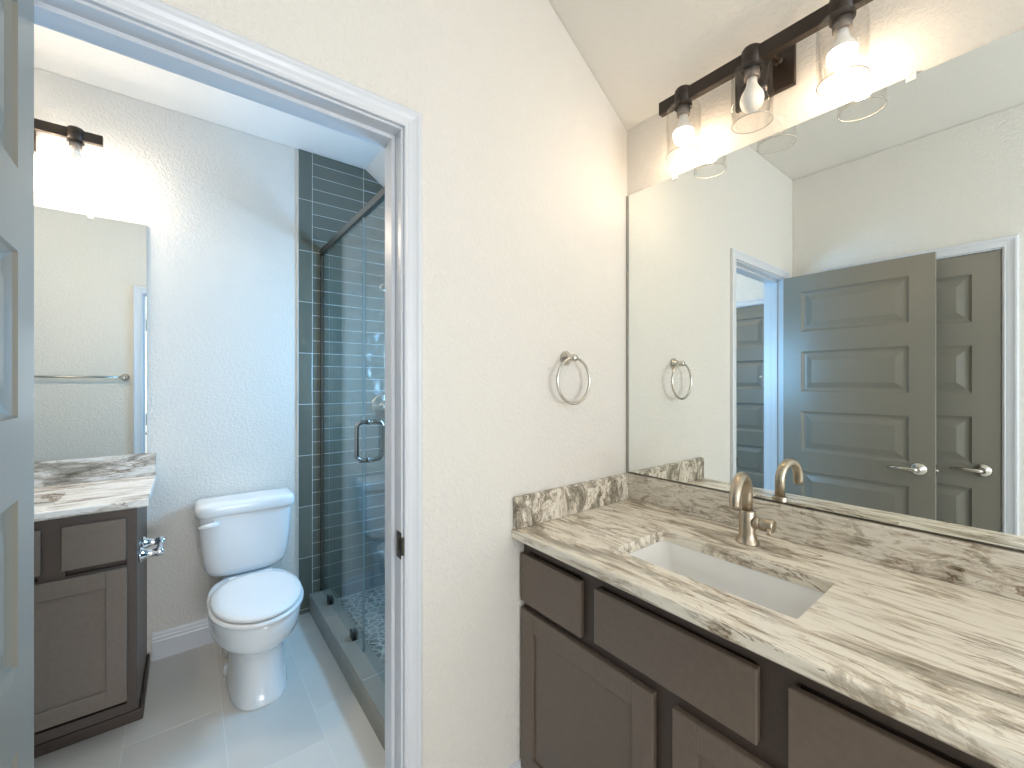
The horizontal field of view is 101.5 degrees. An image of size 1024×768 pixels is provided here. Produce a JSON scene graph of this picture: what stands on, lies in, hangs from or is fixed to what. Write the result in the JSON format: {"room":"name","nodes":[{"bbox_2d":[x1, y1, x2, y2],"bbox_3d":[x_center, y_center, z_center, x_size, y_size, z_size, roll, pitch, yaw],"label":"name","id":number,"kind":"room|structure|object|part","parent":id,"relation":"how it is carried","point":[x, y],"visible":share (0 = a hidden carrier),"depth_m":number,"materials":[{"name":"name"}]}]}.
{"room":"bathroom","nodes":[
{"label":"bathroom","id":0,"kind":"room"},
{"bbox_2d":[34,67,384,660],"bbox_3d":[-1.548,-0.006,2.290,2.720,2.738,0.112,0,0,-38],"label":"wall","id":1,"kind":"structure","parent":0,"point":[217,204],"depth_m":2.28,"materials":[{"name":"white paint"}]},
{"bbox_2d":[34,118,102,184],"bbox_3d":[-2.093,-1.016,1.711,0.608,0.249,0.151,0,0,-38],"label":"vanity light","id":2,"kind":"object","parent":1,"relation":"attached to","point":[76,137],"visible":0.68,"depth_m":1.81,"materials":[{"name":"brown metal"}]},
{"bbox_3d":[-1.909,-0.974,1.829,0.064,0.099,0.064,0,0,-38],"label":"bulb","id":3,"kind":"part","parent":2,"relation":"part of","materials":[{"name":"white glass"}]},
{"bbox_2d":[69,140,82,151],"bbox_3d":[-1.909,-1.038,1.829,0.042,0.028,0.042,0,0,-38],"label":"socket","id":4,"kind":"object","parent":2,"relation":"attached to","point":[75,145],"depth_m":1.82,"materials":[{"name":"grey"}]},
{"bbox_2d":[34,206,146,461],"bbox_3d":[-2.140,-0.221,1.763,0.904,1.124,0.011,0,0,-38],"label":"wall mirror","id":5,"kind":"object","parent":1,"relation":"attached to","point":[90,271],"visible":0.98,"depth_m":1.92,"materials":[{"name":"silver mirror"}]},
{"bbox_2d":[34,453,155,487],"bbox_3d":[-2.129,0.397,1.765,0.954,0.110,0.020,0,0,-38],"label":"backsplash","id":6,"kind":"structure","parent":1,"relation":"attached to","point":[80,470],"depth_m":1.92,"materials":[{"name":"white stone"}]},
{"bbox_2d":[152,618,214,660],"bbox_3d":[-1.512,1.296,2.254,0.648,0.134,0.014,0,0,-38],"label":"baseboard","id":7,"kind":"structure","parent":1,"relation":"attached to","point":[191,635],"depth_m":2.12,"materials":[{"name":"white paint"}]},
{"bbox_2d":[320,186,384,255],"bbox_3d":[-0.685,-0.786,1.934,0.026,0.033,1.511,0,0,-38],"label":"header bar","id":8,"kind":"object","parent":1,"relation":"attached to","point":[379,198],"visible":0.56,"depth_m":2.01,"materials":[{"name":"silver metal"}]},
{"bbox_2d":[371,393,384,418],"bbox_3d":[-0.826,0.151,2.738,0.170,0.170,0.071,0,0,-38],"label":"shower valve","id":9,"kind":"object","parent":1,"relation":"attached to","point":[378,403],"visible":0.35,"depth_m":2.73,"materials":[{"name":"grey metal"}]},
{"bbox_2d":[379,283,384,292],"bbox_3d":[-0.778,-0.592,2.678,0.096,0.144,0.225,0,0,-38],"label":"shower fixture","id":10,"kind":"object","parent":1,"relation":"attached to","point":[382,285],"visible":0.19,"depth_m":2.75,"materials":[{"name":"grey metal"}]},
{"bbox_2d":[34,586,384,767],"bbox_3d":[0.828,1.382,-0.764,2.500,0.082,7.651,0,0,-38],"label":"floor","id":11,"kind":"structure","parent":0,"point":[190,719],"depth_m":1.68,"materials":[{"name":"tile"}]},
{"bbox_2d":[34,506,149,758],"bbox_3d":[-1.966,0.923,1.551,0.918,0.878,0.558,0,0,-38],"label":"vanity cabinet","id":12,"kind":"object","parent":11,"relation":"on","point":[92,660],"visible":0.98,"depth_m":1.53,"materials":[{"name":"paint"}]},
{"bbox_3d":[-1.628,0.955,1.474,0.400,0.509,0.019,0,0,-38],"label":"door","id":13,"kind":"part","parent":12,"relation":"part of","materials":[{"name":"paint"}]},
{"bbox_3d":[-1.994,1.340,1.587,0.918,0.044,0.438,0,0,-38],"label":"shoe moulding","id":14,"kind":"part","parent":12,"relation":"part of","materials":[{"name":"paint"}]},
{"bbox_3d":[-1.539,0.593,1.543,0.170,0.157,0.019,0,0,-38],"label":"drawer","id":15,"kind":"part","parent":12,"relation":"part of","materials":[{"name":"paint"}]},
{"bbox_2d":[34,453,155,521],"bbox_3d":[-1.966,0.412,1.557,0.954,0.140,0.548,0,0,-38],"label":"countertop","id":16,"kind":"structure","parent":12,"relation":"on","point":[80,486],"depth_m":1.82,"materials":[{"name":"white stone"}]},
{"bbox_2d":[34,501,56,507],"bbox_3d":[-1.937,0.547,1.504,0.469,0.127,0.284,0,0,-38],"label":"sink","id":17,"kind":"object","parent":16,"relation":"in","point":[44,504],"visible":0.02,"depth_m":1.69,"materials":[{"name":"white ceramic"}]},
{"bbox_2d":[139,536,164,562],"bbox_3d":[-1.524,0.695,1.775,0.077,0.060,0.210,0,0,-38],"label":"paper holder","id":18,"kind":"object","parent":12,"relation":"attached to","point":[144,553],"visible":1,"depth_m":1.73,"materials":[{"name":"silver metal"}]},
{"bbox_3d":[-1.478,0.695,1.716,0.077,0.060,0.060,0,0,-38],"label":"post","id":19,"kind":"part","parent":18,"relation":"part of","materials":[{"name":"silver metal"}]},
{"bbox_3d":[-1.571,0.695,1.834,0.077,0.060,0.060,0,0,-38],"label":"post","id":20,"kind":"part","parent":18,"relation":"part of","materials":[{"name":"silver metal"}]},
{"bbox_2d":[195,487,303,710],"bbox_3d":[-1.213,0.974,1.962,0.432,0.776,0.799,0,0,-38],"label":"toilet","id":21,"kind":"object","parent":11,"relation":"on","point":[253,607],"visible":1,"depth_m":1.89,"materials":[{"name":"white ceramic"}]},
{"bbox_3d":[-1.446,0.680,1.994,0.082,0.029,0.038,0,0,-38],"label":"flush lever","id":22,"kind":"part","parent":21,"relation":"part of","materials":[{"name":"white ceramic"}]},
{"bbox_3d":[-1.388,0.808,2.186,0.406,0.314,0.204,0,0,-38],"label":"tank","id":23,"kind":"part","parent":21,"relation":"part of","materials":[{"name":"white ceramic"}]},
{"bbox_3d":[-1.386,0.618,2.184,0.432,0.063,0.228,0,0,-38],"label":"tank lid","id":24,"kind":"part","parent":21,"relation":"part of","materials":[{"name":"white ceramic"}]},
{"bbox_3d":[-1.163,1.163,1.898,0.360,0.398,0.622,0,0,-38],"label":"bowl","id":25,"kind":"part","parent":21,"relation":"part of","materials":[{"name":"white ceramic"}]},
{"bbox_3d":[-1.117,0.953,1.840,0.356,0.020,0.489,0,0,-38],"label":"seat","id":26,"kind":"part","parent":21,"relation":"part of","materials":[{"name":"white plastic"}]},
{"bbox_3d":[-1.121,0.928,1.845,0.342,0.023,0.482,0,0,-38],"label":"lid","id":27,"kind":"part","parent":21,"relation":"part of","materials":[{"name":"white plastic"}]},
{"bbox_2d":[309,588,384,750],"bbox_3d":[-0.696,1.307,1.925,0.114,0.111,1.511,0,0,-38],"label":"shower curb","id":28,"kind":"object","parent":11,"relation":"on","point":[364,672],"visible":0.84,"depth_m":1.93,"materials":[{"name":"tile"}]},
{"bbox_2d":[320,218,363,640],"bbox_3d":[-0.920,0.242,2.233,0.025,2.018,0.750,0,0,-38],"label":"screen","id":29,"kind":"object","parent":28,"relation":"on","point":[330,600],"visible":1,"depth_m":2.52,"materials":[{"name":"clear glass"}]},
{"bbox_2d":[354,220,384,651],"bbox_3d":[-0.452,0.242,1.635,0.135,1.994,0.752,0,0,-38],"label":"shower door","id":30,"kind":"structure","parent":28,"relation":"on","point":[363,460],"depth_m":1.93,"materials":[{"name":"clear glass"}]},
{"bbox_3d":[-0.666,0.258,1.850,0.062,0.197,0.027,0,0,-38],"label":"pull handle","id":31,"kind":"part","parent":30,"relation":"part of","materials":[{"name":"silver metal"}]},
{"bbox_3d":[-0.455,0.242,1.639,0.008,1.994,0.742,0,0,-38],"label":"glass pane","id":32,"kind":"part","parent":30,"relation":"part of","materials":[{"name":"grey"}]},
{"bbox_3d":[-0.609,0.258,1.895,0.062,0.197,0.027,0,0,-38],"label":"pull handle","id":33,"kind":"part","parent":30,"relation":"part of","materials":[{"name":"silver metal"}]},
{"bbox_2d":[521,544,996,767],"bbox_3d":[0.604,0.931,1.086,0.570,0.862,1.154,0,0,-38],"label":"vanity cabinet","id":34,"kind":"object","parent":11,"relation":"on","point":[611,677],"visible":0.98,"depth_m":0.97,"materials":[{"name":"paint"}]},
{"bbox_3d":[0.115,0.629,1.265,0.019,0.155,0.262,0,0,-38],"label":"drawer","id":35,"kind":"part","parent":34,"relation":"part of","materials":[{"name":"paint"}]},
{"bbox_3d":[0.186,0.988,1.174,0.019,0.520,0.486,0,0,-38],"label":"door","id":36,"kind":"part","parent":34,"relation":"part of","materials":[{"name":"paint"}]},
{"bbox_3d":[0.516,0.988,0.752,0.019,0.520,0.486,0,0,-38],"label":"door","id":37,"kind":"part","parent":34,"relation":"part of","materials":[{"name":"paint"}]},
{"bbox_2d":[512,473,1023,767],"bbox_3d":[0.592,0.433,1.076,0.602,0.134,1.155,0,0,-38],"label":"countertop","id":38,"kind":"structure","parent":34,"relation":"on","point":[924,631],"depth_m":0.92,"materials":[{"name":"beige stone"}]},
{"bbox_2d":[629,540,824,618],"bbox_3d":[0.523,0.563,1.081,0.290,0.127,0.494,0,0,-38],"label":"sink","id":39,"kind":"object","parent":38,"relation":"in","point":[793,600],"visible":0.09,"depth_m":1.15,"materials":[{"name":"white ceramic"}]},
{"bbox_2d":[729,472,775,545],"bbox_3d":[0.667,0.360,1.183,0.161,0.216,0.105,0,0,-38],"label":"faucet","id":40,"kind":"object","parent":38,"relation":"on","point":[741,484],"visible":1,"depth_m":1.21,"materials":[{"name":"silver metal"}]},
{"bbox_3d":[0.652,0.312,1.188,0.029,0.120,0.146,0,0,44],"label":"spout","id":41,"kind":"part","parent":40,"relation":"part of","materials":[{"name":"silver metal"}]},
{"bbox_3d":[0.715,0.405,1.190,0.052,0.039,0.057,0,0,-38],"label":"lever","id":42,"kind":"part","parent":40,"relation":"part of","materials":[{"name":"silver metal"}]},
{"bbox_3d":[0.587,0.629,0.661,0.019,0.155,0.260,0,0,-38],"label":"drawer","id":43,"kind":"part","parent":34,"relation":"part of","materials":[{"name":"paint"}]},
{"bbox_2d":[160,0,626,767],"bbox_3d":[-0.582,-0.006,0.958,2.600,2.738,0.129,0,0,-38],"label":"wall","id":44,"kind":"structure","parent":0,"point":[524,151],"depth_m":1.30,"materials":[{"name":"white paint"}]},
{"bbox_2d":[0,0,33,767],"bbox_3d":[-0.595,0.340,0.423,0.161,2.030,0.718,0,0,-40],"label":"door","id":45,"kind":"structure","parent":44,"relation":"in","point":[16,16],"depth_m":0.63,"materials":[{"name":"grey paint"}]},
{"bbox_2d":[34,23,383,147],"bbox_3d":[-0.652,0.315,0.997,0.818,2.098,0.019,0,0,-38],"label":"trim","id":46,"kind":"structure","parent":44,"relation":"attached to","point":[34,23],"depth_m":0.95,"materials":[{"name":"white paint"}]},
{"bbox_2d":[34,0,403,767],"bbox_3d":[-0.607,0.334,0.940,0.741,2.059,0.127,0,0,-38],"label":"trim","id":47,"kind":"structure","parent":44,"relation":"attached to","point":[82,20],"depth_m":1.12,"materials":[{"name":"white paint"}]},
{"bbox_3d":[-0.301,0.434,1.122,0.007,0.072,0.038,0,0,-44],"label":"strike plate","id":48,"kind":"part","parent":47,"relation":"part of","materials":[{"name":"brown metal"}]},
{"bbox_2d":[83,0,421,767],"bbox_3d":[-0.569,0.315,0.892,0.818,2.098,0.019,0,0,-38],"label":"trim","id":49,"kind":"structure","parent":44,"relation":"attached to","point":[158,15],"depth_m":1.12,"materials":[{"name":"white paint"}]},
{"bbox_2d":[556,351,590,404],"bbox_3d":[0.208,-0.019,1.476,0.170,0.191,0.054,0,0,-38],"label":"towel ring","id":50,"kind":"object","parent":44,"relation":"attached to","point":[566,357],"visible":1,"depth_m":1.47,"materials":[{"name":"grey metal"}]},
{"bbox_3d":[0.208,-0.089,1.476,0.052,0.052,0.054,0,0,-38],"label":"post","id":51,"kind":"part","parent":50,"relation":"part of","materials":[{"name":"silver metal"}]},
{"bbox_2d":[34,0,829,186],"bbox_3d":[0.844,-1.222,-0.752,2.740,0.550,7.851,0,0,-38],"label":"ceiling","id":52,"kind":"structure","parent":0,"point":[639,52],"depth_m":1.54,"materials":[{"name":"white paint"}]},
{"bbox_2d":[627,0,1023,546],"bbox_3d":[1.860,0.163,0.042,0.120,2.400,7.650,0,0,-38],"label":"wall","id":53,"kind":"structure","parent":0,"point":[904,36],"depth_m":1.18,"materials":[{"name":"white paint"}]},
{"bbox_2d":[659,0,872,162],"bbox_3d":[0.733,-0.900,1.262,0.151,0.249,0.608,0,0,-38],"label":"vanity light","id":54,"kind":"object","parent":53,"relation":"attached to","point":[763,70],"visible":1,"depth_m":1.24,"materials":[{"name":"brown metal"}]},
{"bbox_2d":[677,104,689,118],"bbox_3d":[0.583,-0.922,1.421,0.042,0.028,0.042,0,0,-38],"label":"socket","id":55,"kind":"object","parent":54,"relation":"attached to","point":[683,110],"depth_m":1.41,"materials":[{"name":"grey"}]},
{"bbox_3d":[0.583,-0.859,1.421,0.064,0.099,0.064,0,0,-38],"label":"bulb","id":56,"kind":"part","parent":54,"relation":"part of","materials":[{"name":"white glass"}]},
{"bbox_2d":[744,65,759,82],"bbox_3d":[0.717,-0.922,1.249,0.042,0.028,0.042,0,0,-38],"label":"socket","id":57,"kind":"object","parent":54,"relation":"attached to","point":[751,72],"depth_m":1.24,"materials":[{"name":"grey"}]},
{"bbox_3d":[0.717,-0.859,1.249,0.064,0.099,0.064,0,0,-38],"label":"bulb","id":58,"kind":"part","parent":54,"relation":"part of","materials":[{"name":"white glass"}]},
{"bbox_3d":[0.780,-0.970,1.242,0.068,0.026,0.026,0,0,-38],"label":"arm","id":59,"kind":"part","parent":54,"relation":"part of","materials":[{"name":"brown metal"}]},
{"bbox_2d":[832,13,852,36],"bbox_3d":[0.851,-0.922,1.078,0.042,0.028,0.042,0,0,-38],"label":"socket","id":60,"kind":"object","parent":54,"relation":"attached to","point":[841,22],"depth_m":1.06,"materials":[{"name":"grey"}]},
{"bbox_3d":[0.851,-0.859,1.078,0.064,0.099,0.064,0,0,-38],"label":"bulb","id":61,"kind":"part","parent":54,"relation":"part of","materials":[{"name":"white glass"}]},
{"bbox_2d":[626,29,1023,552],"bbox_3d":[0.822,-0.206,1.262,0.012,1.142,1.150,0,0,-38],"label":"wall mirror","id":62,"kind":"object","parent":53,"relation":"attached to","point":[826,309],"visible":1,"depth_m":1.14,"materials":[{"name":"silver mirror"}]},
{"bbox_2d":[626,473,1023,601],"bbox_3d":[0.821,0.417,1.255,0.020,0.102,1.155,0,0,-38],"label":"backsplash","id":63,"kind":"structure","parent":53,"relation":"attached to","point":[989,569],"depth_m":1.10,"materials":[{"name":"beige stone"}]}
]}

